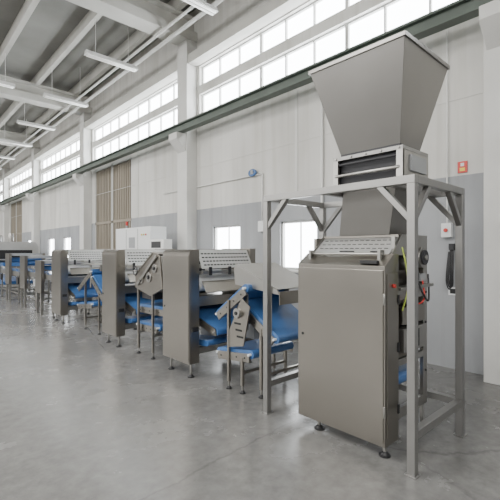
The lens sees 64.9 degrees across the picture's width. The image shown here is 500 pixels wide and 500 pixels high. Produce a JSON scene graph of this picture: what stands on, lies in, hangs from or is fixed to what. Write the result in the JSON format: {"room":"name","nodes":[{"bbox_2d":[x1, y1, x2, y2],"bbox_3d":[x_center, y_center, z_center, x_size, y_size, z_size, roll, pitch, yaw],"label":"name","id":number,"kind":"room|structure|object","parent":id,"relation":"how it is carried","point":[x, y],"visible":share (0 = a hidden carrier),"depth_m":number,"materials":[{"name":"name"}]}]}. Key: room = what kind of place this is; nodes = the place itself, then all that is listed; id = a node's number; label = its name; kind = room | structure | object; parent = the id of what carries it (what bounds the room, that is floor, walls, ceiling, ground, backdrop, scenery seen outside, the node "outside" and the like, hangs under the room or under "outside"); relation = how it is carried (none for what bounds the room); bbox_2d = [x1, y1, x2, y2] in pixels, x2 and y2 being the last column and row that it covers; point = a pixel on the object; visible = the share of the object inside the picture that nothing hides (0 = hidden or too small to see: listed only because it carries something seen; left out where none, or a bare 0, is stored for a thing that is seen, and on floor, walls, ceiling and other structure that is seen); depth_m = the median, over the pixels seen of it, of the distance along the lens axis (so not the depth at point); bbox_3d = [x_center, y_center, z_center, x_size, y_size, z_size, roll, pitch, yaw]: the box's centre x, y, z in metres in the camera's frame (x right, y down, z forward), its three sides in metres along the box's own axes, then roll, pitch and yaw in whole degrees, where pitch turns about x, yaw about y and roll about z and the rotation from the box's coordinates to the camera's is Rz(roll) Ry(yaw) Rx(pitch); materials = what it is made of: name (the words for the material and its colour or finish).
{"room":"processing plant","nodes":[
{"label":"processing plant","id":0,"kind":"room"},
{"bbox_2d":[0,0,206,158],"bbox_3d":[-13.636,-5.560,9.885,17.850,0.480,47.600,0,0,-42],"label":"ceiling","id":1,"kind":"structure","parent":0,"point":[44,42],"depth_m":10.71,"materials":[{"name":"concrete"}]},
{"bbox_2d":[0,155,14,159],"bbox_3d":[-11.988,-5.011,18.855,1.250,1.177,0.180,0,0,-42],"label":"lamp","id":2,"kind":"object","parent":1,"relation":"hanging from","point":[1,156],"visible":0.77,"depth_m":19.01,"materials":[{"name":"white plastic"}]},
{"bbox_2d":[0,53,15,88],"bbox_3d":[-6.909,-5.011,10.352,1.250,1.177,0.180,0,0,-42],"label":"lamp","id":3,"kind":"object","parent":1,"relation":"hanging from","point":[2,83],"visible":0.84,"depth_m":10.62,"materials":[{"name":"white plastic"}]},
{"bbox_2d":[0,119,32,146],"bbox_3d":[-9.826,-5.011,16.496,1.250,1.177,0.180,0,0,-42],"label":"lamp","id":4,"kind":"object","parent":1,"relation":"hanging from","point":[26,144],"visible":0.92,"depth_m":16.53,"materials":[{"name":"white plastic"}]},
{"bbox_2d":[17,103,55,130],"bbox_3d":[-7.664,-5.011,14.136,1.250,1.177,0.180,0,0,-42],"label":"lamp","id":5,"kind":"object","parent":1,"relation":"hanging from","point":[24,122],"visible":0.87,"depth_m":14.03,"materials":[{"name":"white plastic"}]},
{"bbox_2d":[43,92,88,107],"bbox_3d":[-5.502,-5.011,11.777,1.250,1.177,0.180,0,0,-42],"label":"lamp","id":6,"kind":"object","parent":1,"relation":"hanging from","point":[46,95],"visible":0.93,"depth_m":11.71,"materials":[{"name":"white plastic"}]},
{"bbox_2d":[84,19,137,71],"bbox_3d":[-3.272,-5.011,9.344,1.250,1.177,0.180,0,0,-42],"label":"lamp","id":7,"kind":"object","parent":1,"relation":"hanging from","point":[88,53],"visible":0.87,"depth_m":9.28,"materials":[{"name":"white plastic"}]},
{"bbox_2d":[182,0,217,15],"bbox_3d":[-1.111,-5.011,6.985,1.250,1.177,0.180,0,0,-42],"label":"lamp","id":8,"kind":"object","parent":1,"relation":"hanging from","point":[202,5],"visible":1,"depth_m":7.18,"materials":[{"name":"white plastic"}]},
{"bbox_2d":[0,0,483,374],"bbox_3d":[-7.184,-2.050,15.796,0.250,7.100,47.000,0,0,-42],"label":"wall","id":9,"kind":"structure","parent":0,"point":[268,124],"depth_m":7.39,"materials":[{"name":"white paint"}]},
{"bbox_2d":[0,184,2,200],"bbox_3d":[-16.535,-3.585,25.979,0.080,1.270,5.850,0,0,-42],"label":"window","id":10,"kind":"structure","parent":9,"relation":"in","point":[1,186],"depth_m":25.64,"materials":[{"name":"white glass"}]},
{"bbox_2d":[11,198,21,276],"bbox_3d":[-13.174,-0.650,22.244,0.110,4.300,2.800,0,0,-42],"label":"door","id":11,"kind":"structure","parent":9,"relation":"in","point":[16,206],"depth_m":22.17,"materials":[{"name":"brown"}]},
{"bbox_2d":[11,168,30,196],"bbox_3d":[-12.178,-3.585,21.224,0.080,1.270,5.850,0,0,-42],"label":"window","id":12,"kind":"structure","parent":9,"relation":"in","point":[23,175],"depth_m":21.75,"materials":[{"name":"white"}]},
{"bbox_2d":[46,238,53,258],"bbox_3d":[-8.767,-0.065,17.398,0.200,0.910,0.980,0,0,-42],"label":"window","id":13,"kind":"structure","parent":9,"relation":"in","point":[51,240],"depth_m":17.65,"materials":[{"name":"white glass"}]},
{"bbox_2d":[42,139,79,182],"bbox_3d":[-7.820,-3.585,16.468,0.080,1.270,5.850,0,0,-42],"label":"window","id":14,"kind":"structure","parent":9,"relation":"in","point":[74,163],"depth_m":16.58,"materials":[{"name":"white"}]},
{"bbox_2d":[64,237,70,259],"bbox_3d":[-7.348,-0.065,15.850,0.200,0.910,0.980,0,0,-42],"label":"window","id":15,"kind":"structure","parent":9,"relation":"in","point":[67,240],"depth_m":16.06,"materials":[{"name":"white glass"}]},
{"bbox_2d":[95,156,130,260],"bbox_3d":[-4.391,-0.650,12.659,0.110,4.300,2.800,0,0,-42],"label":"door","id":16,"kind":"structure","parent":9,"relation":"in","point":[113,208],"depth_m":12.65,"materials":[{"name":"brown metal"}]},
{"bbox_2d":[95,82,176,159],"bbox_3d":[-3.463,-3.585,11.713,0.080,1.270,5.850,0,0,-42],"label":"window","id":17,"kind":"structure","parent":9,"relation":"in","point":[168,119],"depth_m":11.45,"materials":[{"name":"white glass"}]},
{"bbox_2d":[0,0,308,183],"bbox_3d":[-7.369,-4.345,15.627,0.250,0.210,47.000,0,0,-42],"label":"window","id":18,"kind":"structure","parent":9,"relation":"attached to","point":[272,10],"depth_m":8.89,"materials":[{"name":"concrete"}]},
{"bbox_2d":[214,225,239,248],"bbox_3d":[-0.481,-0.065,8.355,0.200,0.910,0.990,0,0,-42],"label":"window","id":19,"kind":"structure","parent":9,"relation":"in","point":[225,237],"depth_m":8.45,"materials":[{"name":"white glass"}]},
{"bbox_2d":[163,101,323,231],"bbox_3d":[-0.525,-0.650,8.284,0.080,4.300,5.075,0,0,-42],"label":"conduit","id":20,"kind":"object","parent":9,"relation":"attached to","point":[260,223],"visible":0.64,"depth_m":6.44,"materials":[{"name":"white plastic"}]},
{"bbox_2d":[12,89,483,226],"bbox_3d":[-7.281,-1.875,15.708,0.012,1.850,47.000,0,0,-42],"label":"trim","id":21,"kind":"structure","parent":9,"relation":"attached to","point":[296,91],"depth_m":6.88,"materials":[{"name":"metal"}]},
{"bbox_2d":[248,169,255,176],"bbox_3d":[0.058,-1.500,7.648,0.080,0.150,0.229,0,0,-42],"label":"light","id":22,"kind":"object","parent":9,"relation":"attached to","point":[252,172],"visible":1,"depth_m":7.62,"materials":[{"name":"blue plastic"}]},
{"bbox_2d":[281,219,316,272],"bbox_3d":[0.863,-0.065,6.888,0.200,0.910,0.930,0,0,-42],"label":"window","id":23,"kind":"structure","parent":9,"relation":"in","point":[297,237],"depth_m":7.01,"materials":[{"name":"white glass"}]},
{"bbox_2d":[202,0,456,111],"bbox_3d":[0.895,-3.585,6.957,0.080,1.270,5.850,0,0,-42],"label":"window","id":24,"kind":"structure","parent":9,"relation":"in","point":[395,13],"depth_m":6.90,"materials":[{"name":"white glass"}]},
{"bbox_2d":[441,29,452,237],"bbox_3d":[2.493,-1.480,4.984,0.090,2.640,0.120,0,0,-42],"label":"switch box","id":25,"kind":"object","parent":9,"relation":"attached to","point":[446,228],"visible":1,"depth_m":4.98,"materials":[{"name":"white plastic"}]},
{"bbox_2d":[445,244,454,294],"bbox_3d":[2.537,0.245,4.936,0.089,0.650,0.130,0,0,-42],"label":"cable bundle","id":26,"kind":"object","parent":9,"relation":"attached to","point":[450,259],"visible":0.99,"depth_m":4.93,"materials":[{"name":"black plastic"}]},
{"bbox_2d":[458,161,467,172],"bbox_3d":[2.638,-1.030,4.879,0.017,0.140,0.110,0,0,-42],"label":"sign","id":27,"kind":"object","parent":9,"relation":"attached to","point":[463,165],"visible":1,"depth_m":4.87,"materials":[{"name":"red paint"}]},
{"bbox_2d":[0,275,499,499],"bbox_3d":[-13.636,1.575,9.885,17.850,0.150,47.600,0,0,-42],"label":"floor","id":28,"kind":"structure","parent":0,"point":[83,416],"depth_m":3.27,"materials":[{"name":"concrete"}]},
{"bbox_2d":[0,169,9,273],"bbox_3d":[-14.633,-1.650,23.348,0.530,6.300,0.400,0,0,-42],"label":"column","id":29,"kind":"structure","parent":28,"relation":"on","point":[5,208],"depth_m":23.31,"materials":[{"name":"paint"}]},
{"bbox_2d":[0,159,9,169],"bbox_3d":[-20.797,-5.080,17.700,17.250,0.560,0.440,0,0,-42],"label":"roof beam","id":30,"kind":"structure","parent":29,"relation":"on","point":[5,166],"depth_m":23.25,"materials":[{"name":"metal"}]},
{"bbox_2d":[0,233,37,291],"bbox_3d":[-11.498,0.450,17.337,1.330,2.100,10.900,0,0,-42],"label":"tunnel","id":31,"kind":"object","parent":28,"relation":"on","point":[10,246],"visible":0.47,"depth_m":13.57,"materials":[{"name":"metal"}]},
{"bbox_2d":[26,148,39,279],"bbox_3d":[-10.276,-1.650,18.593,0.530,6.300,0.400,0,0,-42],"label":"column","id":32,"kind":"structure","parent":28,"relation":"on","point":[34,198],"depth_m":18.55,"materials":[{"name":"paint"}]},
{"bbox_2d":[0,130,39,148],"bbox_3d":[-16.439,-5.080,12.945,17.250,0.560,0.440,0,0,-42],"label":"roof beam","id":33,"kind":"structure","parent":32,"relation":"on","point":[5,135],"depth_m":18.05,"materials":[{"name":"metal"}]},
{"bbox_2d":[0,253,89,317],"bbox_3d":[-5.879,0.800,10.923,0.970,1.400,5.550,0,0,-42],"label":"conveyor","id":34,"kind":"object","parent":28,"relation":"on","point":[41,272],"visible":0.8,"depth_m":10.34,"materials":[{"name":"metal"}]},
{"bbox_2d":[51,249,110,323],"bbox_3d":[-3.562,0.740,8.428,1.064,1.520,0.900,0,0,-42],"label":"station","id":35,"kind":"object","parent":28,"relation":"on","point":[65,277],"visible":0.78,"depth_m":8.16,"materials":[{"name":"metal"}]},
{"bbox_2d":[72,112,91,260],"bbox_3d":[-5.918,-1.650,13.837,0.530,6.300,0.400,0,0,-42],"label":"column","id":36,"kind":"structure","parent":28,"relation":"on","point":[84,180],"depth_m":13.77,"materials":[{"name":"paint"}]},
{"bbox_2d":[0,74,91,114],"bbox_3d":[-12.082,-5.080,8.189,17.250,0.560,0.440,0,0,-42],"label":"roof beam","id":37,"kind":"structure","parent":36,"relation":"on","point":[24,91],"depth_m":12.78,"materials":[{"name":"concrete"}]},
{"bbox_2d":[0,0,492,204],"bbox_3d":[-7.579,-2.745,15.435,0.160,0.190,47.000,0,0,-42],"label":"rail","id":38,"kind":"object","parent":36,"relation":"attached to","point":[457,12],"visible":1,"depth_m":6.68,"materials":[{"name":"grey metal"}]},
{"bbox_2d":[77,263,136,334],"bbox_3d":[-2.661,0.880,7.463,0.744,1.240,1.490,0,0,-42],"label":"conveyor","id":39,"kind":"object","parent":28,"relation":"on","point":[93,280],"visible":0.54,"depth_m":7.33,"materials":[{"name":"metal"}]},
{"bbox_2d":[102,249,175,346],"bbox_3d":[-1.748,0.740,6.449,1.064,1.520,0.830,0,0,-42],"label":"station","id":40,"kind":"object","parent":28,"relation":"on","point":[119,291],"visible":0.51,"depth_m":6.15,"materials":[{"name":"metal"}]},
{"bbox_2d":[116,222,165,312],"bbox_3d":[-2.672,0.390,9.488,0.420,2.220,1.800,0,0,-42],"label":"tall cabinet","id":41,"kind":"object","parent":28,"relation":"on","point":[137,237],"visible":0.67,"depth_m":9.15,"materials":[{"name":"white metal"}]},
{"bbox_2d":[149,239,171,331],"bbox_3d":[-1.693,0.650,7.435,0.350,1.700,0.550,0,0,-42],"label":"panel","id":42,"kind":"object","parent":28,"relation":"on","point":[154,243],"visible":0.44,"depth_m":7.26,"materials":[{"name":"metal"}]},
{"bbox_2d":[133,252,207,358],"bbox_3d":[-1.167,0.761,5.746,0.858,1.477,0.940,0,0,-42],"label":"conveyor","id":43,"kind":"object","parent":28,"relation":"on","point":[149,277],"visible":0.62,"depth_m":5.50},
{"bbox_2d":[169,39,196,249],"bbox_3d":[-1.560,-1.650,9.082,0.530,6.300,0.400,0,0,-42],"label":"column","id":44,"kind":"structure","parent":28,"relation":"on","point":[185,144],"depth_m":9.03,"materials":[{"name":"paint"}]},
{"bbox_2d":[66,0,196,44],"bbox_3d":[-7.724,-5.080,3.434,17.250,0.560,0.440,0,0,-42],"label":"roof beam","id":45,"kind":"structure","parent":44,"relation":"on","point":[150,17],"depth_m":8.36,"materials":[{"name":"concrete"}]},
{"bbox_2d":[163,248,254,377],"bbox_3d":[-0.427,0.740,5.007,1.064,1.520,0.880,0,0,-42],"label":"station","id":46,"kind":"object","parent":28,"relation":"on","point":[191,300],"visible":0.88,"depth_m":4.75,"materials":[{"name":"metal"}]},
{"bbox_2d":[215,263,297,398],"bbox_3d":[0.163,0.826,4.354,0.822,1.349,0.930,0,0,-42],"label":"conveyor","id":47,"kind":"object","parent":28,"relation":"on","point":[246,305],"visible":0.75,"depth_m":4.17,"materials":[{"name":"metal"}]},
{"bbox_2d":[261,174,466,479],"bbox_3d":[0.931,0.500,3.410,0.920,2.000,1.450,0,0,-42],"label":"support frame","id":48,"kind":"object","parent":28,"relation":"on","point":[419,188],"visible":0.88,"depth_m":3.15,"materials":[{"name":"metal"}]},
{"bbox_2d":[308,30,449,185],"bbox_3d":[1.034,-0.983,3.172,0.754,0.965,0.824,0,0,-42],"label":"hopper","id":49,"kind":"object","parent":48,"relation":"on","point":[378,100],"visible":0.82,"depth_m":2.95,"materials":[{"name":"metal"}]},
{"bbox_2d":[298,187,433,458],"bbox_3d":[0.962,0.505,3.317,0.781,1.990,0.912,0,0,-42],"label":"machine","id":50,"kind":"object","parent":28,"relation":"on","point":[352,286],"visible":0.83,"depth_m":3.04,"materials":[{"name":"metal"}]},
{"bbox_2d":[479,0,499,384],"bbox_3d":[2.797,-1.650,4.326,0.530,6.300,0.400,0,0,-42],"label":"column","id":51,"kind":"structure","parent":28,"relation":"on","point":[489,13],"depth_m":4.39,"materials":[{"name":"paint"}]},
{"bbox_3d":[0.991,-5.080,-6.077,17.250,0.560,0.440,0,0,-43],"label":"roof beam","id":52,"kind":"structure","parent":0,"visible":0},
{"bbox_2d":[0,0,223,166],"bbox_3d":[-7.843,-4.723,15.193,0.324,0.094,47.000,0,0,-42],"label":"ceiling pipe","id":53,"kind":"object","parent":52,"relation":"hanging from","point":[215,3],"visible":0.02,"depth_m":9.80,"materials":[{"name":"white metal"}]}
]}

